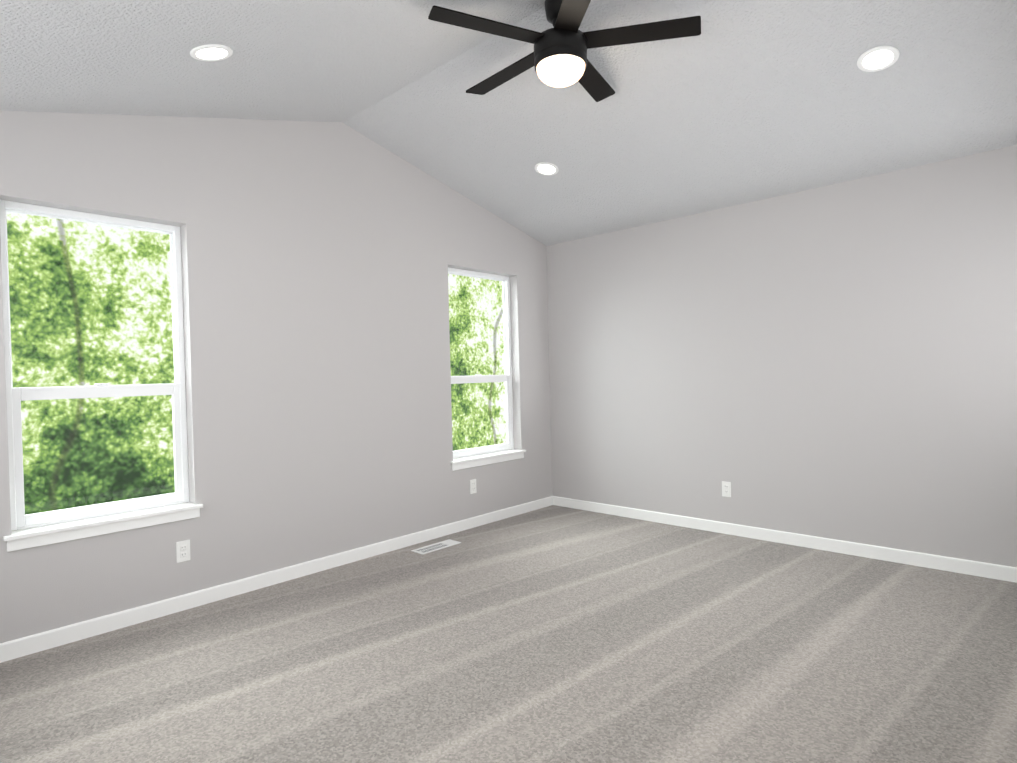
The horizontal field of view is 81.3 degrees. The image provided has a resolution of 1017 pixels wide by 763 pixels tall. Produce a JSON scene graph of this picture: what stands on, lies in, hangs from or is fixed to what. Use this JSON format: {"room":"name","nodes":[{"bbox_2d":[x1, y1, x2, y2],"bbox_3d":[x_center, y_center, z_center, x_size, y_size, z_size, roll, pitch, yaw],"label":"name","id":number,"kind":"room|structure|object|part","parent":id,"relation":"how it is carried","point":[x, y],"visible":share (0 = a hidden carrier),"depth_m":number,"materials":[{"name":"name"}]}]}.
{"room":"empty bedroom","nodes":[
{"label":"empty bedroom","id":0,"kind":"room"},
{"bbox_2d":[0,111,552,642],"bbox_3d":[-1.363,-0.274,3.830,0.160,3.010,5.270,-1,1,43],"label":"wall","id":1,"kind":"structure","parent":0,"point":[318,259],"depth_m":3.69,"materials":[{"name":"grey paint"}]},
{"bbox_2d":[0,200,188,530],"bbox_3d":[-2.118,-0.083,3.076,0.069,1.555,0.790,-1,1,43],"label":"window","id":2,"kind":"structure","parent":1,"relation":"in","point":[174,233],"depth_m":3.04,"materials":[{"name":"white plastic"}]},
{"bbox_3d":[-2.095,0.346,3.071,0.038,0.675,0.734,-1,1,43],"label":"window sash","id":3,"kind":"part","parent":2,"relation":"part of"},
{"bbox_2d":[3,502,202,551],"bbox_3d":[-2.030,0.729,3.024,0.122,0.073,0.850,-1,1,43],"label":"window sill","id":4,"kind":"structure","parent":1,"relation":"attached to","point":[50,534],"depth_m":2.96,"materials":[{"name":"white wood"}]},
{"bbox_2d":[176,539,190,562],"bbox_3d":[-1.778,0.929,3.241,0.010,0.115,0.070,-1,1,43],"label":"electrical outlet","id":5,"kind":"object","parent":1,"relation":"attached to","point":[182,551],"visible":1,"depth_m":3.24,"materials":[{"name":"white plastic"}]},
{"bbox_2d":[0,496,552,662],"bbox_3d":[-1.262,1.188,3.788,0.013,0.083,4.950,-1,1,43],"label":"baseboard","id":6,"kind":"structure","parent":1,"relation":"attached to","point":[32,644],"depth_m":3.41,"materials":[{"name":"white wood"}]},
{"bbox_2d":[470,479,476,493],"bbox_3d":[-0.287,0.858,4.843,0.010,0.115,0.070,-1,1,43],"label":"electrical outlet","id":7,"kind":"object","parent":1,"relation":"attached to","point":[473,486],"visible":1,"depth_m":4.84,"materials":[{"name":"white plastic"}]},
{"bbox_2d":[448,267,513,458],"bbox_3d":[-0.270,-0.155,5.061,0.069,1.555,0.815,-1,1,43],"label":"window","id":8,"kind":"structure","parent":1,"relation":"in","point":[506,329],"depth_m":5.20,"materials":[{"name":"white plastic"}]},
{"bbox_3d":[-0.248,0.275,5.056,0.038,0.675,0.759,-1,1,43],"label":"window sash","id":9,"kind":"part","parent":8,"relation":"part of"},
{"bbox_2d":[450,449,525,470],"bbox_3d":[-0.182,0.658,5.008,0.122,0.073,0.875,-1,1,43],"label":"window sill","id":10,"kind":"structure","parent":1,"relation":"attached to","point":[481,460],"depth_m":4.95,"materials":[{"name":"white wood"}]},
{"bbox_2d":[0,505,1016,762],"bbox_3d":[0.115,1.269,2.509,4.090,0.120,5.270,-1,1,43],"label":"floor","id":11,"kind":"structure","parent":0,"point":[552,633],"depth_m":2.54,"materials":[{"name":"carpet"}]},
{"bbox_2d":[411,539,460,554],"bbox_3d":[-0.523,1.201,4.310,0.135,0.005,0.365,-1,1,43],"label":"air vent register","id":12,"kind":"object","parent":11,"relation":"on","point":[435,546],"visible":1,"depth_m":4.30,"materials":[{"name":"white metal"}]},
{"bbox_2d":[0,0,1016,245],"bbox_3d":[0.045,-1.442,2.477,4.090,0.916,5.270,-1,1,43],"label":"ceiling","id":13,"kind":"structure","parent":0,"point":[736,102],"depth_m":3.10,"materials":[{"name":"grey paint"}]},
{"bbox_2d":[190,44,232,60],"bbox_3d":[-1.281,-1.416,2.558,0.173,0.007,0.173,-1,16,43],"label":"recessed light","id":14,"kind":"object","parent":13,"relation":"in","point":[212,52],"visible":1,"depth_m":2.55,"materials":[{"name":"white plastic"}]},
{"bbox_2d":[535,162,558,174],"bbox_3d":[0.271,-1.511,4.217,0.173,0.008,0.173,-1,-13,43],"label":"recessed light","id":15,"kind":"object","parent":13,"relation":"in","point":[544,168],"visible":1,"depth_m":4.21,"materials":[{"name":"white plastic"}]},
{"bbox_2d":[428,0,700,101],"bbox_3d":[0.212,-1.582,2.769,1.182,0.412,1.214,-1,1,43],"label":"fan","id":16,"kind":"object","parent":13,"relation":"hanging from","point":[557,58],"visible":1,"depth_m":2.66,"materials":[{"name":"black metal"}]},
{"bbox_3d":[0.243,-1.415,2.740,0.226,0.078,0.226,-1,1,43],"label":"light globe","id":17,"kind":"part","parent":16,"relation":"part of"},
{"bbox_2d":[857,46,899,71],"bbox_3d":[1.760,-1.534,2.823,0.173,0.008,0.173,-1,-13,43],"label":"recessed light","id":18,"kind":"object","parent":13,"relation":"in","point":[878,58],"visible":1,"depth_m":2.82,"materials":[{"name":"white plastic"}]},
{"bbox_2d":[546,145,1016,566],"bbox_3d":[1.821,-0.098,4.363,3.770,2.480,0.160,-1,1,43],"label":"wall","id":19,"kind":"structure","parent":0,"point":[837,361],"depth_m":4.02,"materials":[{"name":"grey paint"}]},
{"bbox_2d":[722,481,730,496],"bbox_3d":[1.637,0.810,4.451,0.070,0.115,0.010,-1,1,43],"label":"electrical outlet","id":20,"kind":"object","parent":19,"relation":"attached to","point":[726,489],"visible":1,"depth_m":4.45,"materials":[{"name":"white plastic"}]},
{"bbox_2d":[553,496,1016,582],"bbox_3d":[1.798,1.102,4.310,3.757,0.083,0.013,-1,1,43],"label":"baseboard","id":21,"kind":"structure","parent":19,"relation":"attached to","point":[980,569],"depth_m":4.04,"materials":[{"name":"white wood"}]},
{"label":"outside","id":22,"kind":"structure","parent":0,"visible":0},
{"bbox_2d":[7,212,505,530],"bbox_3d":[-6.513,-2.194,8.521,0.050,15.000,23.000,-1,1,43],"label":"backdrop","id":23,"kind":"structure","parent":22,"point":[33,452],"depth_m":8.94,"materials":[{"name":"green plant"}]}
]}

